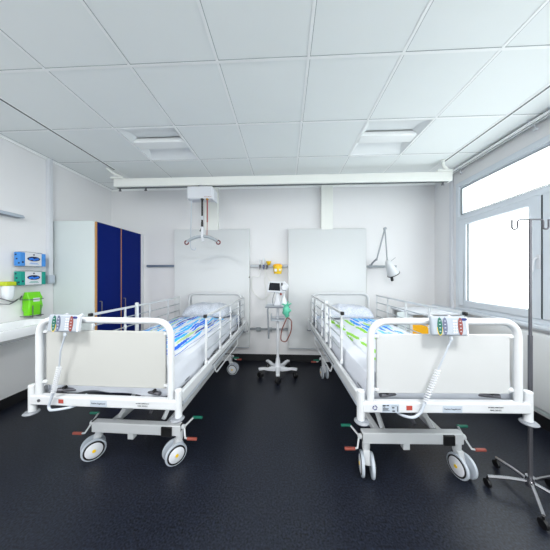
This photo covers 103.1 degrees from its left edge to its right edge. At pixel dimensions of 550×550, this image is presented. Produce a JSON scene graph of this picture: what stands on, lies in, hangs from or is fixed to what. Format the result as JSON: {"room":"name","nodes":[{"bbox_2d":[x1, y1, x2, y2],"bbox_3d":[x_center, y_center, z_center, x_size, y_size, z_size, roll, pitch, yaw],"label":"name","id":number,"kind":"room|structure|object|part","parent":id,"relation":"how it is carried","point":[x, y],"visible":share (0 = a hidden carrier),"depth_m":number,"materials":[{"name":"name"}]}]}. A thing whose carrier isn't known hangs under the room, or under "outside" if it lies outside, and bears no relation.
{"room":"hospital room","nodes":[
{"label":"hospital room","id":0,"kind":"room"},
{"bbox_2d":[0,138,110,399],"bbox_3d":[-2.951,-0.149,0.687,0.200,3.037,5.900,0,0,3],"label":"wall","id":1,"kind":"structure","parent":0,"point":[22,172],"depth_m":2.44,"materials":[{"name":"paint"}]},
{"bbox_2d":[0,282,21,304],"bbox_3d":[-2.728,0.180,2.288,0.108,0.236,0.209,0,0,3],"label":"sharps container","id":2,"kind":"object","parent":1,"relation":"attached to","point":[7,289],"visible":1,"depth_m":2.21,"materials":[{"name":"plastic"}]},
{"bbox_2d":[0,210,24,217],"bbox_3d":[-2.757,-0.633,1.869,0.079,0.046,0.980,0,0,3],"label":"wall light","id":3,"kind":"object","parent":1,"relation":"attached to","point":[4,213],"visible":1,"depth_m":2.24,"materials":[{"name":"silver metal"}]},
{"bbox_2d":[0,383,44,410],"bbox_3d":[-2.846,1.315,0.682,0.012,0.108,5.900,0,0,3],"label":"baseboard","id":4,"kind":"structure","parent":1,"relation":"attached to","point":[20,396],"depth_m":2.31,"materials":[{"name":"plastic"}]},
{"bbox_2d":[0,318,47,344],"bbox_3d":[-2.567,0.594,1.760,0.470,0.571,1.420,0,0,3],"label":"countertop","id":5,"kind":"structure","parent":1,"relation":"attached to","point":[12,331],"depth_m":2.09,"materials":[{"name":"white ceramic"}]},
{"bbox_2d":[14,251,45,266],"bbox_3d":[-2.713,-0.175,2.420,0.118,0.162,0.246,0,0,3],"label":"dispenser","id":6,"kind":"object","parent":1,"relation":"attached to","point":[21,259],"visible":1,"depth_m":2.37,"materials":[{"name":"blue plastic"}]},
{"bbox_2d":[14,271,45,285],"bbox_3d":[-2.713,0.029,2.420,0.118,0.162,0.246,0,0,3],"label":"dispenser","id":7,"kind":"object","parent":1,"relation":"attached to","point":[23,278],"visible":0.99,"depth_m":2.37,"materials":[{"name":"green cardboard"}]},
{"bbox_2d":[20,292,43,316],"bbox_3d":[-2.716,0.324,2.450,0.108,0.279,0.158,0,0,3],"label":"bag","id":8,"kind":"object","parent":1,"relation":"attached to","point":[32,304],"visible":1,"depth_m":2.40,"materials":[{"name":"green plastic"}]},
{"bbox_2d":[46,158,52,274],"bbox_3d":[-2.738,-0.674,2.651,0.045,1.487,0.045,0,0,3],"label":"trim","id":9,"kind":"structure","parent":1,"relation":"attached to","point":[49,162],"depth_m":2.63,"materials":[{"name":"white plastic"}]},
{"bbox_2d":[46,275,54,283],"bbox_3d":[-2.729,0.044,2.646,0.064,0.105,0.085,0,0,3],"label":"box","id":10,"kind":"object","parent":1,"relation":"attached to","point":[50,279],"visible":0.84,"depth_m":2.63,"materials":[{"name":"grey plastic"}]},
{"bbox_2d":[111,185,434,354],"bbox_3d":[-0.064,-0.149,3.607,5.700,3.037,0.200,0,0,3],"label":"wall","id":11,"kind":"structure","parent":0,"point":[407,213],"depth_m":3.50,"materials":[{"name":"paint"}]},
{"bbox_2d":[147,265,173,266],"bbox_3d":[-1.853,-0.156,3.564,0.470,0.034,0.050,0,0,3],"label":"rail","id":12,"kind":"object","parent":11,"relation":"attached to","point":[147,265],"visible":0.8,"depth_m":3.54,"materials":[{"name":"metal"}]},
{"bbox_2d":[174,229,249,347],"bbox_3d":[-1.008,0.198,3.513,1.213,1.894,0.075,0,0,3],"label":"wall panel","id":13,"kind":"object","parent":11,"relation":"attached to","point":[212,267],"visible":0.7,"depth_m":3.47,"materials":[{"name":"white laminate"}]},
{"bbox_2d":[205,187,218,229],"bbox_3d":[-1.017,-1.065,3.516,0.214,0.707,0.070,0,0,3],"label":"trim","id":14,"kind":"structure","parent":11,"relation":"attached to","point":[213,208],"depth_m":3.48,"materials":[{"name":"paint"}]},
{"bbox_2d":[0,135,434,190],"bbox_3d":[-0.254,-1.408,0.562,5.200,0.020,5.900,0,0,3],"label":"trim","id":15,"kind":"structure","parent":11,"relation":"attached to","point":[1,136],"depth_m":3.43,"materials":[{"name":"metal"}]},
{"bbox_2d":[213,353,321,361],"bbox_3d":[-0.119,1.315,3.503,5.200,0.108,0.012,0,0,3],"label":"baseboard","id":16,"kind":"structure","parent":11,"relation":"attached to","point":[245,357],"depth_m":3.49,"materials":[{"name":"plastic"}]},
{"bbox_2d":[250,327,287,329],"bbox_3d":[-0.096,0.849,3.483,0.603,0.034,0.050,0,0,3],"label":"rail","id":17,"kind":"object","parent":11,"relation":"attached to","point":[252,328],"visible":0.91,"depth_m":3.46,"materials":[{"name":"metal"}]},
{"bbox_2d":[250,265,287,266],"bbox_3d":[-0.096,-0.153,3.483,0.603,0.034,0.050,0,0,3],"label":"rail","id":18,"kind":"object","parent":11,"relation":"attached to","point":[250,265],"visible":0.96,"depth_m":3.46,"materials":[{"name":"metal"}]},
{"bbox_2d":[273,264,281,273],"bbox_3d":[0.041,-0.103,3.373,0.146,0.155,0.158,0,0,3],"label":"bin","id":19,"kind":"object","parent":18,"relation":"hanging from","point":[277,268],"visible":1,"depth_m":3.31,"materials":[{"name":"yellow plastic"}]},
{"bbox_3d":[-0.177,-0.189,3.428,0.028,0.185,0.063,0,0,3],"label":"gas regulator","id":20,"kind":"object","parent":18,"relation":"attached to","visible":0},
{"bbox_2d":[251,270,270,299],"bbox_3d":[-0.220,0.141,3.459,0.328,0.486,0.060,0,0,3],"label":"tube","id":21,"kind":"object","parent":20,"relation":"attached to","point":[264,270],"visible":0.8,"depth_m":3.48,"materials":[{"name":"plastic"}]},
{"bbox_2d":[288,228,365,348],"bbox_3d":[0.809,0.205,3.429,1.200,1.888,0.075,0,0,3],"label":"wall panel","id":22,"kind":"object","parent":11,"relation":"attached to","point":[319,260],"visible":0.71,"depth_m":3.40,"materials":[{"name":"white laminate"}]},
{"bbox_2d":[321,185,332,228],"bbox_3d":[0.811,-1.065,3.431,0.181,0.707,0.070,0,0,3],"label":"trim","id":23,"kind":"structure","parent":11,"relation":"attached to","point":[326,190],"depth_m":3.40,"materials":[{"name":"paint"}]},
{"bbox_2d":[366,265,396,267],"bbox_3d":[1.646,-0.141,3.403,0.466,0.034,0.050,0,0,3],"label":"rail","id":24,"kind":"object","parent":11,"relation":"attached to","point":[367,266],"visible":0.74,"depth_m":3.38,"materials":[{"name":"metal"}]},
{"bbox_2d":[369,227,399,280],"bbox_3d":[1.627,-0.313,3.247,0.404,0.796,0.187,0,0,17],"label":"reading lamp","id":25,"kind":"object","parent":24,"relation":"attached to","point":[392,271],"visible":1,"depth_m":3.18,"materials":[{"name":"metal"}]},
{"bbox_3d":[1.565,-0.465,3.221,0.147,0.492,0.037,0,0,14],"label":"arm","id":26,"kind":"part","parent":25,"relation":"part of","materials":[{"name":"metal"}]},
{"bbox_3d":[1.624,-0.451,3.194,0.018,0.481,0.054,0,0,-31],"label":"arm","id":27,"kind":"part","parent":25,"relation":"part of","materials":[{"name":"metal"}]},
{"bbox_3d":[1.715,-0.102,3.221,0.208,0.252,0.166,0,0,3],"label":"lamp shade","id":28,"kind":"part","parent":25,"relation":"part of","materials":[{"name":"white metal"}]},
{"bbox_2d":[0,0,549,189],"bbox_3d":[-0.254,-1.418,0.562,5.200,0.001,5.900,0,0,3],"label":"ceiling","id":29,"kind":"structure","parent":0,"point":[56,33],"depth_m":1.59,"materials":[{"name":"tile"}]},
{"bbox_2d":[0,97,128,177],"bbox_3d":[-2.253,-1.415,0.639,0.048,0.005,5.830,0,0,3],"label":"ceiling track","id":30,"kind":"object","parent":29,"relation":"attached to","point":[1,99],"visible":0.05,"depth_m":2.16,"materials":[{"name":"metal"}]},
{"bbox_2d":[115,127,198,160],"bbox_3d":[-1.239,-1.446,2.390,0.600,0.065,0.600,0,0,3],"label":"ceiling light","id":31,"kind":"object","parent":29,"relation":"attached to","point":[158,143],"visible":0.82,"depth_m":2.35,"materials":[{"name":"metal"}]},
{"bbox_2d":[133,137,188,148],"bbox_3d":[-1.239,-1.445,2.390,0.556,0.046,0.134,0,0,3],"label":"diffuser","id":32,"kind":"object","parent":31,"relation":"attached to","point":[138,142],"depth_m":2.35,"materials":[{"name":"plastic"}]},
{"bbox_2d":[0,0,547,189],"bbox_3d":[-0.254,-1.417,0.562,5.200,0.003,5.900,0,0,3],"label":"trim","id":33,"kind":"structure","parent":29,"relation":"attached to","point":[83,0],"depth_m":1.50,"materials":[{"name":"metal"}]},
{"bbox_2d":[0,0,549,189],"bbox_3d":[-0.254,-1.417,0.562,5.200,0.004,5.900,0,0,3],"label":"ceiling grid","id":34,"kind":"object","parent":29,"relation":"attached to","point":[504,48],"depth_m":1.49,"materials":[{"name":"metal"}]},
{"bbox_2d":[106,159,452,191],"bbox_3d":[0.003,-1.281,2.833,4.434,0.277,0.181,0,0,3],"label":"beam","id":35,"kind":"structure","parent":29,"relation":"attached to","point":[444,175],"depth_m":2.83,"materials":[{"name":"metal"}]},
{"bbox_2d":[184,185,220,249],"bbox_3d":[-0.939,-0.759,2.901,0.484,0.861,0.170,0,0,3],"label":"patient hoist","id":36,"kind":"object","parent":35,"relation":"hanging from","point":[200,193],"visible":1,"depth_m":2.83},
{"bbox_3d":[-0.799,-1.057,2.905,0.025,0.152,0.150,0,0,3],"label":"plate","id":37,"kind":"part","parent":36,"relation":"part of","materials":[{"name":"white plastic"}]},
{"bbox_2d":[349,118,435,155],"bbox_3d":[1.158,-1.446,2.279,0.600,0.065,0.600,0,0,3],"label":"ceiling light","id":38,"kind":"object","parent":29,"relation":"attached to","point":[377,137],"visible":0.92,"depth_m":2.23,"materials":[{"name":"metal"}]},
{"bbox_2d":[357,130,416,142],"bbox_3d":[1.158,-1.445,2.279,0.556,0.046,0.134,0,0,3],"label":"diffuser","id":39,"kind":"object","parent":38,"relation":"attached to","point":[368,136],"depth_m":2.23,"materials":[{"name":"plastic"}]},
{"bbox_2d":[429,84,549,171],"bbox_3d":[1.998,-1.415,0.443,0.048,0.005,5.830,0,0,3],"label":"ceiling track","id":40,"kind":"object","parent":29,"relation":"attached to","point":[547,87],"visible":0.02,"depth_m":1.99,"materials":[{"name":"metal"}]},
{"bbox_2d":[452,110,549,173],"bbox_3d":[2.284,-1.369,0.295,0.095,0.093,5.400,0,0,3],"label":"rail","id":41,"kind":"object","parent":29,"relation":"attached to","point":[530,123],"visible":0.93,"depth_m":2.20,"materials":[{"name":"white metal"}]},
{"bbox_2d":[0,360,549,549],"bbox_3d":[-0.204,1.419,0.560,5.700,0.100,6.300,0,0,3],"label":"floor","id":42,"kind":"structure","parent":0,"point":[268,466],"depth_m":1.46,"materials":[{"name":"plastic"}]},
{"bbox_2d":[53,221,143,330],"bbox_3d":[-2.441,0.346,3.157,0.589,2.045,0.913,0,0,3],"label":"tall cabinet","id":43,"kind":"object","parent":42,"relation":"on","point":[98,266],"visible":0.62,"depth_m":2.71,"materials":[{"name":"grey laminate"}]},
{"bbox_3d":[-2.202,0.306,2.896,0.019,1.945,0.398,0,0,3],"label":"door","id":44,"kind":"part","parent":43,"relation":"part of","materials":[{"name":"blue laminate"}]},
{"bbox_3d":[-2.183,0.306,3.312,0.019,1.945,0.424,0,0,3],"label":"door","id":45,"kind":"part","parent":43,"relation":"part of","materials":[{"name":"blue laminate"}]},
{"bbox_3d":[-2.173,0.346,3.564,0.020,2.045,0.075,0,0,3],"label":"panel","id":46,"kind":"part","parent":43,"relation":"part of","materials":[{"name":"white laminate"}]},
{"bbox_2d":[22,292,247,466],"bbox_3d":[-0.992,0.813,2.363,1.026,1.112,2.128,0,0,4],"label":"hospital bed","id":47,"kind":"object","parent":42,"relation":"on","point":[107,358],"visible":0.84,"depth_m":1.37,"materials":[{"name":"white metal"}]},
{"bbox_3d":[-1.531,0.775,1.381,0.042,0.177,0.042,0,0,4],"label":"corner post","id":48,"kind":"part","parent":47,"relation":"part of","materials":[{"name":"white metal"}]},
{"bbox_3d":[-1.298,0.747,1.434,0.206,0.048,0.039,0,0,-23],"label":"latch lever","id":49,"kind":"part","parent":47,"relation":"part of","materials":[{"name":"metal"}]},
{"bbox_2d":[47,313,86,411],"bbox_3d":[-1.268,0.527,1.361,0.216,0.586,0.135,0,0,4],"label":"remote","id":50,"kind":"object","parent":47,"relation":"hanging from","point":[65,323],"visible":0.98,"depth_m":1.30,"materials":[{"name":"white plastic"},{"name":"light grey plastic"},{"name":"coloured plastic"}]},
{"bbox_3d":[-1.324,0.634,1.322,0.065,0.170,0.026,0,0,4],"label":"coiled cord","id":51,"kind":"part","parent":50,"relation":"part of","materials":[{"name":"white plastic"}]},
{"bbox_3d":[-1.279,0.452,1.309,0.064,0.196,0.016,0,0,19],"label":"cord","id":52,"kind":"part","parent":50,"relation":"part of","materials":[{"name":"grey plastic"}]},
{"bbox_3d":[-1.286,0.766,1.354,0.191,0.109,0.057,0,0,-32],"label":"cord","id":53,"kind":"part","parent":50,"relation":"part of","materials":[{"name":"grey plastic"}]},
{"bbox_3d":[-1.073,0.779,1.328,0.106,0.037,0.001,0,0,4],"label":"name plate","id":54,"kind":"part","parent":47,"relation":"part of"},
{"bbox_3d":[-1.057,0.513,1.350,0.895,0.512,0.039,0,0,4],"label":"footboard frame","id":55,"kind":"part","parent":47,"relation":"part of","materials":[{"name":"white metal"}]},
{"bbox_3d":[-1.056,0.516,1.363,0.782,0.347,0.014,0,0,4],"label":"footboard panel","id":56,"kind":"part","parent":47,"relation":"part of","materials":[{"name":"plastic"}]},
{"bbox_3d":[-1.186,0.924,2.005,0.036,0.381,0.628,0,0,5],"label":"lift arm","id":57,"kind":"part","parent":47,"relation":"part of","materials":[{"name":"metal"}]},
{"bbox_3d":[-1.471,0.516,2.539,0.016,0.405,1.460,0,0,4],"label":"guard rail","id":58,"kind":"part","parent":47,"relation":"part of","materials":[{"name":"metal"}]},
{"bbox_3d":[-1.471,0.419,2.539,0.011,0.011,1.440,0,0,4],"label":"rail rod","id":59,"kind":"part","parent":47,"relation":"part of","materials":[{"name":"metal"}]},
{"bbox_3d":[-1.471,0.514,2.539,0.011,0.011,1.440,0,0,4],"label":"rail rod","id":60,"kind":"part","parent":47,"relation":"part of","materials":[{"name":"metal"}]},
{"bbox_3d":[-0.807,0.747,1.403,0.206,0.048,0.039,0,0,30],"label":"latch lever","id":61,"kind":"part","parent":47,"relation":"part of","materials":[{"name":"metal"}]},
{"bbox_3d":[-0.992,1.143,2.358,0.690,0.075,1.474,0,0,4],"label":"frame","id":62,"kind":"part","parent":47,"relation":"part of","materials":[{"name":"metal"}]},
{"bbox_3d":[-0.845,0.924,1.983,0.036,0.381,0.628,0,0,2],"label":"lift arm","id":63,"kind":"part","parent":47,"relation":"part of","materials":[{"name":"metal"}]},
{"bbox_3d":[-0.583,0.775,1.320,0.042,0.177,0.042,0,0,4],"label":"corner post","id":64,"kind":"part","parent":47,"relation":"part of","materials":[{"name":"metal"}]},
{"bbox_3d":[-0.926,0.487,3.389,0.750,0.393,0.014,0,0,4],"label":"headboard panel","id":65,"kind":"part","parent":47,"relation":"part of","materials":[{"name":"plastic"}]},
{"bbox_3d":[-0.927,0.515,3.376,0.863,0.508,0.039,0,0,4],"label":"headboard frame","id":66,"kind":"part","parent":47,"relation":"part of","materials":[{"name":"metal"}]},
{"bbox_3d":[-0.507,0.516,2.477,0.016,0.405,1.460,0,0,4],"label":"guard rail","id":67,"kind":"part","parent":47,"relation":"part of","materials":[{"name":"metal"}]},
{"bbox_3d":[-0.507,0.609,2.477,0.011,0.011,1.440,0,0,4],"label":"rail rod","id":68,"kind":"part","parent":47,"relation":"part of","materials":[{"name":"metal"}]},
{"bbox_3d":[-0.507,0.514,2.477,0.011,0.011,1.440,0,0,4],"label":"rail rod","id":69,"kind":"part","parent":47,"relation":"part of","materials":[{"name":"metal"}]},
{"bbox_3d":[-0.508,0.828,2.377,0.029,0.095,0.892,0,0,4],"label":"rod","id":70,"kind":"part","parent":47,"relation":"part of","materials":[{"name":"white metal"}]},
{"bbox_3d":[-0.507,0.419,2.477,0.011,0.011,1.440,0,0,4],"label":"rail rod","id":71,"kind":"part","parent":47,"relation":"part of","materials":[{"name":"metal"}]},
{"bbox_2d":[226,315,239,324],"bbox_3d":[-0.991,0.658,2.373,0.811,0.133,1.918,0,0,4],"label":"mattress","id":72,"kind":"object","parent":47,"relation":"on","point":[236,318],"visible":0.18,"depth_m":3.16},
{"bbox_2d":[48,316,236,396],"bbox_3d":[-1.001,0.667,2.212,0.861,0.203,1.644,0,0,4],"label":"sheet","id":73,"kind":"object","parent":72,"relation":"on","point":[189,362],"visible":0.27,"depth_m":1.56,"materials":[{"name":"white fabric"}]},
{"bbox_2d":[142,316,228,357],"bbox_3d":[-1.005,0.539,2.159,0.733,0.062,1.403,0,0,4],"label":"duvet","id":74,"kind":"object","parent":73,"relation":"on","point":[188,331],"visible":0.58,"depth_m":2.16,"materials":[{"name":"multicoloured fabric"}]},
{"bbox_2d":[182,302,232,316],"bbox_3d":[-0.945,0.466,3.087,0.680,0.178,0.444,0,0,4],"label":"pillow","id":75,"kind":"object","parent":73,"relation":"on","point":[198,309],"visible":0.76,"depth_m":2.92,"materials":[{"name":"white fabric"}]},
{"bbox_2d":[257,293,297,384],"bbox_3d":[0.025,0.799,3.023,0.547,1.140,0.521,0,0,-33],"label":"trolley","id":76,"kind":"object","parent":42,"relation":"on","point":[277,366],"visible":0.96,"depth_m":2.96,"materials":[{"name":"white metal"}]},
{"bbox_3d":[-0.095,1.259,2.960,0.260,0.076,0.067,0,0,-17],"label":"leg","id":77,"kind":"part","parent":76,"relation":"part of","materials":[{"name":"white plastic"}]},
{"bbox_2d":[267,308,269,338],"bbox_3d":[-0.088,0.612,2.815,0.036,0.394,0.037,0,0,3],"label":"hose","id":78,"kind":"object","parent":76,"relation":"hanging from","point":[267,308],"visible":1,"depth_m":2.80,"materials":[{"name":"grey plastic"}]},
{"bbox_3d":[-0.043,1.259,3.116,0.067,0.076,0.260,0,0,-35],"label":"leg","id":79,"kind":"part","parent":76,"relation":"part of","materials":[{"name":"white plastic"}]},
{"bbox_2d":[265,304,289,307],"bbox_3d":[0.037,0.416,2.973,0.330,0.025,0.278,0,0,3],"label":"tray","id":80,"kind":"object","parent":76,"relation":"on","point":[268,305],"depth_m":2.86,"materials":[{"name":"grey plastic"}]},
{"bbox_3d":[0.033,1.259,2.862,0.067,0.076,0.261,0,0,3],"label":"leg","id":81,"kind":"part","parent":76,"relation":"part of","materials":[{"name":"white plastic"}]},
{"bbox_2d":[267,281,288,294],"bbox_3d":[0.038,0.173,2.974,0.292,0.189,0.135,0,0,3],"label":"patient monitor","id":82,"kind":"object","parent":76,"relation":"attached to","point":[273,286],"visible":1,"depth_m":2.94,"materials":[{"name":"white plastic"}]},
{"bbox_2d":[281,294,286,305],"bbox_3d":[0.119,0.325,2.898,0.084,0.155,0.084,0,0,3],"label":"spray bottle","id":83,"kind":"object","parent":76,"relation":"on","point":[283,301],"visible":0.88,"depth_m":2.87,"materials":[{"name":"plastic"}]},
{"bbox_3d":[0.122,1.259,3.114,0.067,0.076,0.260,0,0,37],"label":"leg","id":84,"kind":"part","parent":76,"relation":"part of","materials":[{"name":"white plastic"}]},
{"bbox_2d":[282,301,291,317],"bbox_3d":[0.148,0.430,2.781,0.131,0.208,0.076,0,0,3],"label":"mask","id":85,"kind":"object","parent":76,"relation":"hanging from","point":[286,310],"visible":1,"depth_m":2.76,"materials":[{"name":"plastic"}]},
{"bbox_2d":[280,317,291,341],"bbox_3d":[0.143,0.686,2.779,0.151,0.326,0.019,0,0,3],"label":"hose","id":86,"kind":"object","parent":85,"relation":"attached to","point":[287,317],"visible":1,"depth_m":2.77,"materials":[{"name":"brown rubber"}]},
{"bbox_3d":[0.171,1.259,2.957,0.260,0.076,0.067,0,0,19],"label":"leg","id":87,"kind":"part","parent":76,"relation":"part of","materials":[{"name":"white plastic"}]},
{"bbox_2d":[307,292,540,480],"bbox_3d":[0.962,0.803,2.243,1.006,1.130,2.128,0,0,1],"label":"hospital bed","id":88,"kind":"object","parent":42,"relation":"on","point":[479,364],"visible":0.95,"depth_m":1.24,"materials":[{"name":"white metal"}]},
{"bbox_3d":[0.490,0.786,2.293,0.029,0.095,0.892,0,0,1],"label":"rod","id":89,"kind":"part","parent":88,"relation":"part of","materials":[{"name":"metal"}]},
{"bbox_3d":[0.519,0.571,2.393,0.011,0.011,1.440,0,0,1],"label":"rail rod","id":90,"kind":"part","parent":88,"relation":"part of","materials":[{"name":"metal"}]},
{"bbox_3d":[0.519,0.476,2.393,0.011,0.011,1.440,0,0,1],"label":"rail rod","id":91,"kind":"part","parent":88,"relation":"part of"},
{"bbox_3d":[0.519,0.381,2.393,0.011,0.011,1.440,0,0,1],"label":"rail rod","id":92,"kind":"part","parent":88,"relation":"part of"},
{"bbox_3d":[0.519,0.477,2.393,0.016,0.401,1.460,0,0,1],"label":"guard rail","id":93,"kind":"part","parent":88,"relation":"part of","materials":[{"name":"metal"}]},
{"bbox_3d":[0.975,0.463,3.270,0.750,0.366,0.014,0,0,1],"label":"headboard panel","id":94,"kind":"part","parent":88,"relation":"part of","materials":[{"name":"plastic"}]},
{"bbox_3d":[0.975,0.489,3.257,0.863,0.476,0.039,0,0,1],"label":"headboard frame","id":95,"kind":"part","parent":88,"relation":"part of","materials":[{"name":"metal"}]},
{"bbox_3d":[0.484,0.734,1.234,0.042,0.177,0.042,0,0,1],"label":"corner post","id":96,"kind":"part","parent":88,"relation":"part of","materials":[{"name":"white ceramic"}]},
{"bbox_3d":[0.786,0.903,1.875,0.036,0.422,0.630,0,0,2],"label":"lift arm","id":97,"kind":"part","parent":88,"relation":"part of","materials":[{"name":"metal"}]},
{"bbox_3d":[0.703,0.705,1.299,0.206,0.048,0.039,0,0,-26],"label":"latch lever","id":98,"kind":"part","parent":88,"relation":"part of","materials":[{"name":"metal"}]},
{"bbox_3d":[0.640,0.735,1.208,0.093,0.046,0.001,0,0,1],"label":"type plate","id":99,"kind":"part","parent":88,"relation":"part of","materials":[{"name":"paper"}]},
{"bbox_2d":[383,405,397,411],"bbox_3d":[0.638,0.734,1.208,0.084,0.036,0.001,0,0,1],"label":"print","id":100,"kind":"object","parent":88,"relation":"attached to","point":[384,409],"depth_m":1.21},
{"bbox_3d":[0.962,1.123,2.237,0.690,0.075,1.474,0,0,1],"label":"frame","id":101,"kind":"part","parent":88,"relation":"part of","materials":[{"name":"metal"}]},
{"bbox_3d":[1.436,0.381,2.381,0.011,0.011,1.440,0,0,1],"label":"rail rod","id":102,"kind":"part","parent":88,"relation":"part of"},
{"bbox_3d":[1.435,0.477,2.381,0.016,0.401,1.460,0,0,1],"label":"guard rail","id":103,"kind":"part","parent":88,"relation":"part of","materials":[{"name":"metal"}]},
{"bbox_3d":[1.128,0.903,1.870,0.036,0.422,0.630,0,0,-1],"label":"lift arm","id":104,"kind":"part","parent":88,"relation":"part of","materials":[{"name":"metal"}]},
{"bbox_2d":[397,315,468,418],"bbox_3d":[0.846,0.503,1.218,0.380,0.568,0.113,0,0,7],"label":"remote","id":105,"kind":"object","parent":88,"relation":"hanging from","point":[448,325],"visible":0.95,"depth_m":1.17,"materials":[{"name":"grey plastic"},{"name":"white plastic"},{"name":"light grey plastic"}]},
{"bbox_3d":[0.731,0.737,1.222,0.191,0.101,0.051,0,0,37],"label":"cord","id":106,"kind":"part","parent":105,"relation":"part of","materials":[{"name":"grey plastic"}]},
{"bbox_3d":[0.849,0.602,1.184,0.093,0.187,0.026,0,0,1],"label":"coiled cord","id":107,"kind":"part","parent":105,"relation":"part of","materials":[{"name":"white plastic"}]},
{"bbox_3d":[0.912,0.425,1.173,0.070,0.171,0.016,0,0,14],"label":"cord","id":108,"kind":"part","parent":105,"relation":"part of","materials":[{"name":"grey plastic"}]},
{"bbox_3d":[0.949,0.499,1.241,0.746,0.334,0.014,0,0,1],"label":"footboard panel","id":109,"kind":"part","parent":88,"relation":"part of","materials":[{"name":"plastic"}]},
{"bbox_3d":[0.949,0.482,1.228,0.859,0.489,0.039,0,0,1],"label":"footboard frame","id":110,"kind":"part","parent":88,"relation":"part of","materials":[{"name":"metal"}]},
{"bbox_3d":[0.978,0.738,1.204,0.106,0.037,0.001,0,0,1],"label":"name plate","id":111,"kind":"part","parent":88,"relation":"part of","materials":[{"name":"silver metal"}]},
{"bbox_3d":[1.196,0.705,1.293,0.206,0.048,0.039,0,0,27],"label":"latch lever","id":112,"kind":"part","parent":88,"relation":"part of","materials":[{"name":"metal"}]},
{"bbox_3d":[1.413,0.734,1.222,0.042,0.177,0.042,0,0,1],"label":"corner post","id":113,"kind":"part","parent":88,"relation":"part of","materials":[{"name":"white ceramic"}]},
{"bbox_2d":[391,307,459,333],"bbox_3d":[1.853,0.906,2.838,0.720,0.924,0.500,0,0,3],"label":"table","id":114,"kind":"object","parent":42,"relation":"on","point":[422,310],"visible":0.16,"depth_m":2.65,"materials":[{"name":"white laminate"}]},
{"bbox_2d":[413,325,427,333],"bbox_3d":[1.872,0.671,2.774,0.395,0.154,0.245,0,0,3],"label":"storage box","id":115,"kind":"object","parent":114,"relation":"in","point":[422,329],"visible":0.03,"depth_m":2.66,"materials":[{"name":"orange plastic"}]},
{"bbox_2d":[483,219,549,530],"bbox_3d":[1.574,0.508,1.367,0.415,1.719,0.436,0,0,3],"label":"stand","id":116,"kind":"object","parent":42,"relation":"on","point":[530,481],"visible":0.99,"depth_m":1.34,"materials":[{"name":"metal"}]},
{"bbox_3d":[1.476,1.284,1.383,0.213,0.050,0.020,0,0,19],"label":"leg","id":117,"kind":"part","parent":116,"relation":"part of","materials":[{"name":"metal"}]},
{"bbox_3d":[1.577,1.284,1.454,0.020,0.050,0.213,0,0,1],"label":"leg","id":118,"kind":"part","parent":116,"relation":"part of","materials":[{"name":"metal"}]},
{"bbox_3d":[1.513,1.284,1.264,0.020,0.050,0.213,0,0,37],"label":"leg","id":119,"kind":"part","parent":116,"relation":"part of","materials":[{"name":"metal"}]},
{"bbox_3d":[1.637,1.284,1.263,0.020,0.050,0.213,0,0,-35],"label":"leg","id":120,"kind":"part","parent":116,"relation":"part of","materials":[{"name":"metal"}]},
{"bbox_3d":[1.676,1.284,1.380,0.213,0.050,0.020,0,0,-17],"label":"leg","id":121,"kind":"part","parent":116,"relation":"part of","materials":[{"name":"metal"}]},
{"bbox_2d":[435,116,549,418],"bbox_3d":[2.453,-0.149,0.437,0.220,3.037,5.900,0,0,3],"label":"wall","id":122,"kind":"structure","parent":0,"point":[528,136],"depth_m":3.00,"materials":[{"name":"paint"}]},
{"bbox_2d":[449,176,453,307],"bbox_3d":[2.447,-0.450,3.030,0.030,1.837,0.040,0,0,3],"label":"trim","id":123,"kind":"structure","parent":122,"relation":"attached to","point":[451,183],"depth_m":3.01,"materials":[{"name":"white plastic"}]},
{"bbox_2d":[432,304,549,331],"bbox_3d":[2.318,0.464,0.445,0.070,0.040,5.878,0,0,3],"label":"trim","id":124,"kind":"structure","parent":122,"relation":"attached to","point":[518,322],"depth_m":2.32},
{"bbox_2d":[434,314,549,417],"bbox_3d":[2.297,0.865,0.435,0.085,0.709,5.680,0,0,3],"label":"panel","id":125,"kind":"object","parent":122,"relation":"attached to","point":[541,341],"visible":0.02,"depth_m":1.95,"materials":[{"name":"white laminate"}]},
{"bbox_2d":[456,134,549,325],"bbox_3d":[2.413,-0.396,1.956,0.150,1.682,2.010,0,0,3],"label":"window","id":126,"kind":"structure","parent":122,"relation":"in","point":[537,200],"depth_m":2.25,"materials":[{"name":"white plastic"}]},
{"bbox_3d":[2.455,-0.169,2.432,0.089,1.141,0.949,0,0,3],"label":"sash","id":127,"kind":"part","parent":126,"relation":"part of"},
{"bbox_3d":[2.367,-0.111,1.983,0.059,0.161,0.034,0,0,23],"label":"handle","id":128,"kind":"part","parent":126,"relation":"part of","materials":[{"name":"white plastic"}]},
{"bbox_3d":[2.411,-0.169,1.478,0.089,1.141,0.949,0,0,3],"label":"sash","id":129,"kind":"part","parent":126,"relation":"part of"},
{"bbox_2d":[520,411,549,431],"bbox_3d":[2.337,1.315,0.443,0.012,0.108,5.900,0,0,3],"label":"baseboard","id":130,"kind":"structure","parent":122,"relation":"attached to","point":[544,422],"depth_m":1.96,"materials":[{"name":"plastic"}]},
{"bbox_3d":[0.962,0.635,2.252,0.811,0.096,1.918,0,0,1],"label":"mattress","id":131,"kind":"object","parent":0,"visible":0},
{"bbox_2d":[316,318,510,399],"bbox_3d":[0.959,0.660,2.092,0.862,0.196,1.643,0,0,1],"label":"sheet","id":132,"kind":"object","parent":131,"relation":"on","point":[354,358],"visible":0.13,"depth_m":1.43,"materials":[{"name":"white fabric"}]},
{"bbox_2d":[323,303,373,318],"bbox_3d":[0.971,0.467,2.967,0.680,0.166,0.443,0,0,1],"label":"pillow","id":133,"kind":"object","parent":132,"relation":"on","point":[350,310],"visible":0.7,"depth_m":2.79,"materials":[{"name":"white fabric"}]},
{"bbox_2d":[328,318,410,361],"bbox_3d":[0.991,0.537,2.049,0.671,0.057,1.419,0,0,1],"label":"duvet","id":134,"kind":"object","parent":132,"relation":"on","point":[356,329],"visible":0.35,"depth_m":2.12,"materials":[{"name":"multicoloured fabric"}]}
]}

